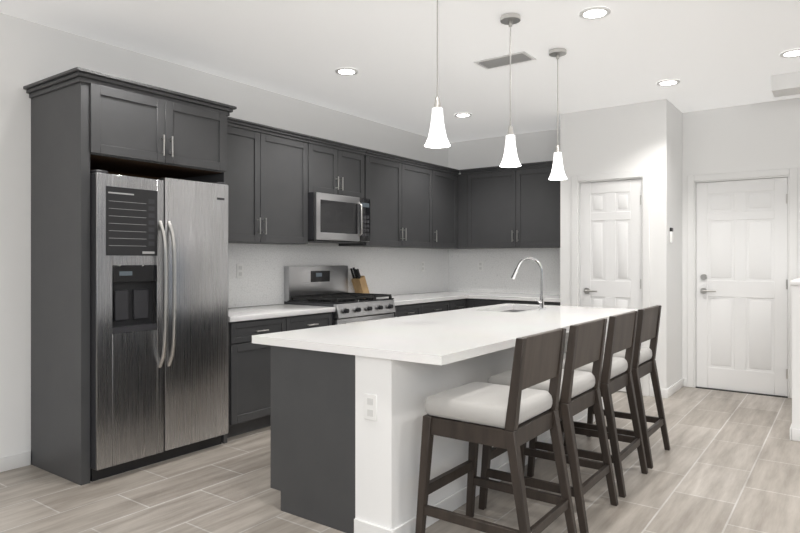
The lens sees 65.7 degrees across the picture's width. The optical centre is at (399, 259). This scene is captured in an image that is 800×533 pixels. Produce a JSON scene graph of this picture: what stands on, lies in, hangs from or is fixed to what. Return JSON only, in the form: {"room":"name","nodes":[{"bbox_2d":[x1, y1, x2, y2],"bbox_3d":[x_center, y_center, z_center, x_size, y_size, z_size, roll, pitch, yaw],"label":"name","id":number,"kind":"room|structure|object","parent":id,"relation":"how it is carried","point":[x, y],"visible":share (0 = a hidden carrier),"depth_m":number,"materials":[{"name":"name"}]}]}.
{"room":"kitchen","nodes":[
{"label":"kitchen","id":0,"kind":"room"},
{"bbox_2d":[0,13,447,457],"bbox_3d":[-2.380,-0.107,3.877,0.120,2.768,10.280,0,0,36],"label":"wall","id":1,"kind":"structure","parent":0,"point":[31,52],"depth_m":3.87,"materials":[{"name":"white paint"}]},
{"bbox_2d":[0,451,30,471],"bbox_3d":[-3.824,1.234,1.772,0.011,0.085,5.175,0,0,36],"label":"baseboard","id":2,"kind":"structure","parent":1,"relation":"attached to","point":[11,462],"depth_m":3.79,"materials":[{"name":"white paint"}]},
{"bbox_2d":[227,116,310,243],"bbox_3d":[-1.230,-0.605,5.017,0.374,0.932,1.074,0,0,36],"label":"upper cabinet","id":3,"kind":"object","parent":1,"relation":"attached to","point":[267,175],"visible":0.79,"depth_m":4.98,"materials":[{"name":"grey wood"}]},
{"bbox_2d":[308,136,366,197],"bbox_3d":[-0.688,-0.828,5.763,0.374,0.486,0.769,0,0,36],"label":"upper cabinet","id":4,"kind":"object","parent":1,"relation":"attached to","point":[335,167],"visible":0.71,"depth_m":5.64,"materials":[{"name":"grey wood"}]},
{"bbox_2d":[308,192,369,243],"bbox_3d":[-0.654,-0.373,5.729,0.470,0.420,0.740,0,0,36],"label":"microwave","id":5,"kind":"object","parent":4,"relation":"attached to","point":[335,218],"visible":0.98,"depth_m":5.54,"materials":[{"name":"grey metal"}]},
{"bbox_2d":[228,243,448,307],"bbox_3d":[-0.540,0.128,6.298,0.010,0.532,3.957,0,0,36],"label":"backsplash","id":6,"kind":"structure","parent":1,"relation":"attached to","point":[391,271],"depth_m":6.17,"materials":[{"name":"tile"}]},
{"bbox_2d":[237,264,243,277],"bbox_3d":[-1.337,0.092,5.184,0.008,0.118,0.072,0,0,36],"label":"electrical outlet","id":7,"kind":"object","parent":6,"relation":"attached to","point":[240,270],"visible":1,"depth_m":5.18,"materials":[{"name":"white plastic"}]},
{"bbox_2d":[421,262,424,270],"bbox_3d":[0.273,0.077,7.401,0.008,0.118,0.072,0,0,36],"label":"electrical outlet","id":8,"kind":"object","parent":6,"relation":"attached to","point":[422,266],"visible":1,"depth_m":7.40,"materials":[{"name":"white plastic"}]},
{"bbox_2d":[339,149,438,248],"bbox_3d":[-0.106,-0.597,6.598,0.336,0.916,1.263,0,0,36],"label":"upper cabinet","id":9,"kind":"object","parent":1,"relation":"attached to","point":[413,203],"depth_m":6.46,"materials":[{"name":"grey wood"}]},
{"bbox_2d":[439,165,458,248],"bbox_3d":[0.377,-0.597,7.263,0.336,0.916,0.618,0,0,36],"label":"upper cabinet","id":10,"kind":"object","parent":1,"relation":"attached to","point":[448,178],"depth_m":7.26,"materials":[{"name":"grey wood"}]},
{"bbox_2d":[0,386,799,532],"bbox_3d":[0.731,1.327,2.102,7.600,0.100,11.060,0,0,36],"label":"floor","id":11,"kind":"structure","parent":0,"point":[728,462],"depth_m":3.44,"materials":[{"name":"tile"}]},
{"bbox_2d":[23,67,236,484],"bbox_3d":[-1.733,0.101,4.087,0.676,2.352,1.112,0,0,36],"label":"tall cabinet","id":12,"kind":"object","parent":11,"relation":"on","point":[84,122],"visible":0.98,"depth_m":3.70,"materials":[{"name":"grey wood"}]},
{"bbox_2d":[90,170,227,481],"bbox_3d":[-1.686,0.372,4.067,0.720,1.810,0.929,0,0,36],"label":"refrigerator","id":13,"kind":"object","parent":11,"relation":"on","point":[159,320],"visible":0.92,"depth_m":3.82,"materials":[{"name":"grey metal"}]},
{"bbox_2d":[227,312,331,437],"bbox_3d":[-1.118,0.856,4.951,0.656,0.842,1.099,0,0,36],"label":"base cabinet","id":14,"kind":"object","parent":11,"relation":"on","point":[249,385],"visible":0.42,"depth_m":4.54,"materials":[{"name":"grey wood"}]},
{"bbox_2d":[228,304,334,321],"bbox_3d":[-1.124,0.415,4.954,0.643,0.040,1.096,0,0,36],"label":"countertop","id":15,"kind":"structure","parent":14,"relation":"on","point":[236,314],"depth_m":4.85,"materials":[{"name":"white stone"}]},
{"bbox_2d":[284,265,395,324],"bbox_3d":[-0.520,0.666,5.700,0.708,1.222,0.807,0,0,36],"label":"range","id":16,"kind":"object","parent":11,"relation":"on","point":[326,286],"visible":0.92,"depth_m":5.63,"materials":[{"name":"grey metal"}]},
{"bbox_2d":[392,302,427,316],"bbox_3d":[-0.166,0.856,6.295,0.618,0.842,0.564,0,0,36],"label":"base cabinet","id":17,"kind":"object","parent":11,"relation":"on","point":[421,308],"depth_m":6.16,"materials":[{"name":"grey wood"}]},
{"bbox_2d":[383,291,485,305],"bbox_3d":[0.280,0.415,6.886,0.646,0.039,2.040,0,0,36],"label":"countertop","id":18,"kind":"structure","parent":17,"relation":"on","point":[406,299],"depth_m":6.71,"materials":[{"name":"white stone"}]},
{"bbox_2d":[350,267,368,292],"bbox_3d":[-0.404,0.235,6.327,0.110,0.321,0.232,0,0,36],"label":"knife block","id":19,"kind":"object","parent":18,"relation":"on","point":[359,282],"visible":0.79,"depth_m":6.28,"materials":[{"name":"brown wood"}]},
{"bbox_2d":[271,331,603,532],"bbox_3d":[0.510,0.856,4.152,0.793,0.842,2.946,0,0,36],"label":"kitchen island","id":20,"kind":"object","parent":11,"relation":"on","point":[339,462],"depth_m":2.96,"materials":[{"name":"white paint"}]},
{"bbox_2d":[364,393,376,420],"bbox_3d":[-0.133,0.667,2.810,0.072,0.118,0.008,0,0,36],"label":"outlet","id":21,"kind":"object","parent":20,"relation":"attached to","point":[370,406],"visible":1,"depth_m":2.81,"materials":[{"name":"white plastic"}]},
{"bbox_2d":[252,303,638,366],"bbox_3d":[0.573,0.415,4.106,1.170,0.040,2.980,0,0,36],"label":"island countertop","id":22,"kind":"structure","parent":20,"relation":"on","point":[439,339],"depth_m":3.33,"materials":[{"name":"white stone"}]},
{"bbox_2d":[504,307,531,310],"bbox_3d":[0.930,0.504,5.058,0.374,0.162,0.704,0,0,36],"label":"sink","id":23,"kind":"object","parent":22,"relation":"in","point":[505,308],"depth_m":5.36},
{"bbox_2d":[511,257,545,309],"bbox_3d":[1.003,0.184,4.949,0.294,0.420,0.151,0,0,36],"label":"faucet","id":24,"kind":"object","parent":22,"relation":"on","point":[541,301],"visible":1,"depth_m":4.92,"materials":[{"name":"silver metal"}]},
{"bbox_2d":[428,300,455,312],"bbox_3d":[0.129,0.856,6.702,0.618,0.842,0.678,0,0,36],"label":"base cabinet","id":25,"kind":"object","parent":11,"relation":"on","point":[439,306],"depth_m":6.62,"materials":[{"name":"grey wood"}]},
{"bbox_2d":[456,298,467,309],"bbox_3d":[0.375,0.856,7.041,0.618,0.842,0.395,0,0,36],"label":"base cabinet","id":26,"kind":"object","parent":11,"relation":"on","point":[460,303],"depth_m":6.97,"materials":[{"name":"grey wood"}]},
{"bbox_2d":[468,298,519,307],"bbox_3d":[1.188,0.856,7.107,0.658,0.842,0.618,0,0,36],"label":"base cabinet","id":27,"kind":"object","parent":11,"relation":"on","point":[472,303],"depth_m":6.90,"materials":[{"name":"grey wood"}]},
{"bbox_2d":[468,292,559,301],"bbox_3d":[1.403,0.415,6.935,1.086,0.039,0.643,0,0,36],"label":"countertop","id":28,"kind":"structure","parent":27,"relation":"on","point":[488,295],"depth_m":6.81,"materials":[{"name":"white stone"}]},
{"bbox_2d":[415,328,576,532],"bbox_3d":[0.430,0.791,2.739,0.566,0.971,0.482,0,0,36],"label":"stool","id":29,"kind":"object","parent":11,"relation":"on","point":[506,409],"visible":1,"depth_m":2.65,"materials":[{"name":"brown wood"}]},
{"bbox_2d":[520,301,559,305],"bbox_3d":[1.604,0.856,6.805,0.607,0.842,0.618,0,0,36],"label":"base cabinet","id":30,"kind":"object","parent":11,"relation":"on","point":[521,302],"depth_m":6.53,"materials":[{"name":"grey wood"}]},
{"bbox_2d":[478,318,617,532],"bbox_3d":[0.771,0.791,3.209,0.566,0.971,0.482,0,0,36],"label":"stool","id":31,"kind":"object","parent":11,"relation":"on","point":[579,391],"visible":0.67,"depth_m":3.10,"materials":[{"name":"brown wood"}]},
{"bbox_2d":[527,311,647,497],"bbox_3d":[1.118,0.791,3.686,0.566,0.971,0.482,0,0,36],"label":"stool","id":32,"kind":"object","parent":11,"relation":"on","point":[616,374],"visible":0.65,"depth_m":3.56,"materials":[{"name":"brown wood"}]},
{"bbox_2d":[564,305,669,468],"bbox_3d":[1.452,0.791,4.148,0.566,0.971,0.482,0,0,36],"label":"stool","id":33,"kind":"object","parent":11,"relation":"on","point":[644,358],"visible":0.48,"depth_m":4.03,"materials":[{"name":"brown wood"}]},
{"bbox_2d":[0,0,799,142],"bbox_3d":[0.731,-1.541,2.102,7.600,0.100,11.060,0,0,36],"label":"ceiling","id":34,"kind":"structure","parent":0,"point":[711,54],"depth_m":4.37,"materials":[{"name":"white paint"}]},
{"bbox_2d":[335,68,357,75],"bbox_3d":[-0.421,-1.484,4.890,0.184,0.010,0.184,0,0,36],"label":"recessed light","id":35,"kind":"object","parent":34,"relation":"in","point":[346,71],"visible":1,"depth_m":4.89,"materials":[{"name":"white paint"}]},
{"bbox_2d":[424,0,449,147],"bbox_3d":[0.189,-1.032,3.125,0.132,0.913,0.132,0,0,36],"label":"pendant light","id":36,"kind":"object","parent":34,"relation":"hanging from","point":[437,137],"visible":1,"depth_m":3.10,"materials":[{"name":"white glass"}]},
{"bbox_2d":[454,113,471,117],"bbox_3d":[0.648,-1.484,6.363,0.184,0.010,0.184,0,0,36],"label":"recessed light","id":37,"kind":"object","parent":34,"relation":"in","point":[462,115],"visible":1,"depth_m":6.38,"materials":[{"name":"white paint"}]},
{"bbox_2d":[473,51,536,69],"bbox_3d":[0.781,-1.484,4.623,0.410,0.010,0.220,0,0,36],"label":"ceiling vent","id":38,"kind":"object","parent":34,"relation":"in","point":[504,60],"visible":0.96,"depth_m":4.61,"materials":[{"name":"grey metal"}]},
{"bbox_2d":[500,13,520,167],"bbox_3d":[0.676,-1.032,3.797,0.132,0.913,0.132,0,0,36],"label":"pendant light","id":39,"kind":"object","parent":34,"relation":"hanging from","point":[510,158],"visible":1,"depth_m":3.77,"materials":[{"name":"white glass"}]},
{"bbox_2d":[548,48,566,179],"bbox_3d":[1.122,-1.032,4.412,0.132,0.913,0.132,0,0,36],"label":"pendant light","id":40,"kind":"object","parent":34,"relation":"hanging from","point":[557,172],"visible":1,"depth_m":4.39,"materials":[{"name":"white glass"}]},
{"bbox_2d":[579,6,610,19],"bbox_3d":[1.173,-1.484,3.733,0.184,0.010,0.184,0,0,36],"label":"recessed light","id":41,"kind":"object","parent":34,"relation":"in","point":[594,13],"visible":0.98,"depth_m":3.73,"materials":[{"name":"white paint"}]},
{"bbox_2d":[656,79,679,85],"bbox_3d":[2.250,-1.484,5.200,0.184,0.010,0.184,0,0,36],"label":"recessed light","id":42,"kind":"object","parent":34,"relation":"in","point":[670,82],"visible":1,"depth_m":5.19,"materials":[{"name":"white paint"}]},
{"bbox_2d":[771,71,799,97],"bbox_3d":[4.553,-1.426,4.023,3.670,0.126,0.260,0,0,36],"label":"soffit beam","id":43,"kind":"structure","parent":34,"relation":"attached to","point":[785,84],"depth_m":4.96,"materials":[{"name":"white paint"}]},
{"bbox_2d":[779,49,799,57],"bbox_3d":[2.834,-1.484,4.455,0.184,0.010,0.184,0,0,36],"label":"recessed light","id":44,"kind":"object","parent":34,"relation":"in","point":[792,53],"visible":0.98,"depth_m":4.46,"materials":[{"name":"white paint"}]},
{"bbox_2d":[560,99,681,388],"bbox_3d":[2.248,-0.107,6.303,1.020,2.768,0.673,0,0,36],"label":"wall","id":45,"kind":"structure","parent":0,"point":[647,135],"depth_m":5.96,"materials":[{"name":"white paint"}]},
{"bbox_2d":[580,179,640,391],"bbox_3d":[2.047,0.249,6.039,0.606,2.039,0.094,0,0,36],"label":"pantry door","id":46,"kind":"structure","parent":45,"relation":"in","point":[610,244],"depth_m":6.05,"materials":[{"name":"white paint"}]},
{"bbox_2d":[572,170,649,395],"bbox_3d":[2.052,0.215,6.055,0.749,2.124,0.074,0,0,36],"label":"door frame","id":47,"kind":"structure","parent":45,"relation":"attached to","point":[643,176],"depth_m":5.88,"materials":[{"name":"white paint"}]},
{"bbox_2d":[649,387,667,397],"bbox_3d":[2.404,1.234,5.765,0.161,0.085,0.011,0,0,36],"label":"baseboard","id":48,"kind":"structure","parent":45,"relation":"attached to","point":[664,393],"depth_m":5.74,"materials":[{"name":"white paint"}]},
{"bbox_2d":[670,228,673,242],"bbox_3d":[2.559,-0.233,5.840,0.024,0.140,0.070,0,0,36],"label":"thermostat","id":49,"kind":"object","parent":45,"relation":"attached to","point":[671,236],"visible":1,"depth_m":5.82,"materials":[{"name":"white plastic"}]},
{"bbox_2d":[668,378,683,397],"bbox_3d":[2.667,1.234,5.999,0.011,0.085,0.673,0,0,36],"label":"baseboard","id":50,"kind":"structure","parent":45,"relation":"attached to","point":[675,387],"depth_m":5.97,"materials":[{"name":"white paint"}]},
{"bbox_2d":[448,98,799,377],"bbox_3d":[3.607,-0.107,5.809,7.300,2.768,0.120,0,0,36],"label":"wall","id":51,"kind":"structure","parent":0,"point":[754,137],"depth_m":6.10,"materials":[{"name":"white paint"}]},
{"bbox_2d":[458,169,469,248],"bbox_3d":[0.859,-0.597,7.505,0.199,0.916,0.336,0,0,36],"label":"upper cabinet","id":52,"kind":"object","parent":51,"relation":"attached to","point":[463,178],"depth_m":7.36,"materials":[{"name":"grey wood"}]},
{"bbox_2d":[470,165,521,248],"bbox_3d":[1.170,-0.597,7.279,0.684,0.916,0.336,0,0,36],"label":"upper cabinet","id":53,"kind":"object","parent":51,"relation":"attached to","point":[505,207],"depth_m":7.13,"materials":[{"name":"grey wood"}]},
{"bbox_2d":[449,248,559,294],"bbox_3d":[1.326,0.128,7.382,1.735,0.532,0.010,0,0,36],"label":"backsplash","id":54,"kind":"structure","parent":51,"relation":"attached to","point":[494,275],"depth_m":7.43,"materials":[{"name":"tile"}]},
{"bbox_2d":[478,261,482,270],"bbox_3d":[0.988,0.077,7.615,0.072,0.118,0.008,0,0,36],"label":"electrical outlet","id":55,"kind":"object","parent":54,"relation":"attached to","point":[480,265],"visible":1,"depth_m":7.61,"materials":[{"name":"white plastic"}]},
{"bbox_2d":[522,161,559,247],"bbox_3d":[1.640,-0.597,6.938,0.705,0.916,0.336,0,0,36],"label":"upper cabinet","id":56,"kind":"object","parent":51,"relation":"attached to","point":[540,195],"depth_m":6.81,"materials":[{"name":"grey wood"}]},
{"bbox_2d":[695,387,787,397],"bbox_3d":[3.303,1.274,6.011,0.784,0.007,0.110,0,0,36],"label":"threshold","id":57,"kind":"object","parent":51,"relation":"attached to","point":[742,392],"visible":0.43,"depth_m":5.96,"materials":[{"name":"black plastic"}]},
{"bbox_2d":[687,168,796,397],"bbox_3d":[3.288,0.215,5.992,0.934,2.124,0.074,0,0,36],"label":"door frame","id":58,"kind":"structure","parent":51,"relation":"attached to","point":[789,173],"depth_m":6.09,"materials":[{"name":"white paint"}]},
{"bbox_2d":[696,177,787,396],"bbox_3d":[3.284,0.249,5.976,0.791,2.039,0.094,0,0,36],"label":"entry door","id":59,"kind":"structure","parent":51,"relation":"in","point":[742,285],"depth_m":5.98,"materials":[{"name":"white paint"}]},
{"bbox_2d":[789,278,799,428],"bbox_3d":[3.284,0.713,4.989,0.150,1.128,1.583,0,0,36],"label":"wall","id":60,"kind":"structure","parent":0,"point":[795,283],"depth_m":4.38,"materials":[{"name":"white paint"}]},
{"bbox_2d":[790,423,791,439],"bbox_3d":[3.226,1.234,5.024,0.011,0.085,1.568,0,0,36],"label":"baseboard","id":61,"kind":"structure","parent":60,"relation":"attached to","point":[791,432],"depth_m":4.39,"materials":[{"name":"white paint"}]},
{"bbox_2d":[792,428,799,441],"bbox_3d":[2.828,1.234,4.351,0.133,0.085,0.011,0,0,36],"label":"baseboard","id":62,"kind":"structure","parent":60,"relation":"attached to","point":[795,434],"depth_m":4.37,"materials":[{"name":"white paint"}]}
]}

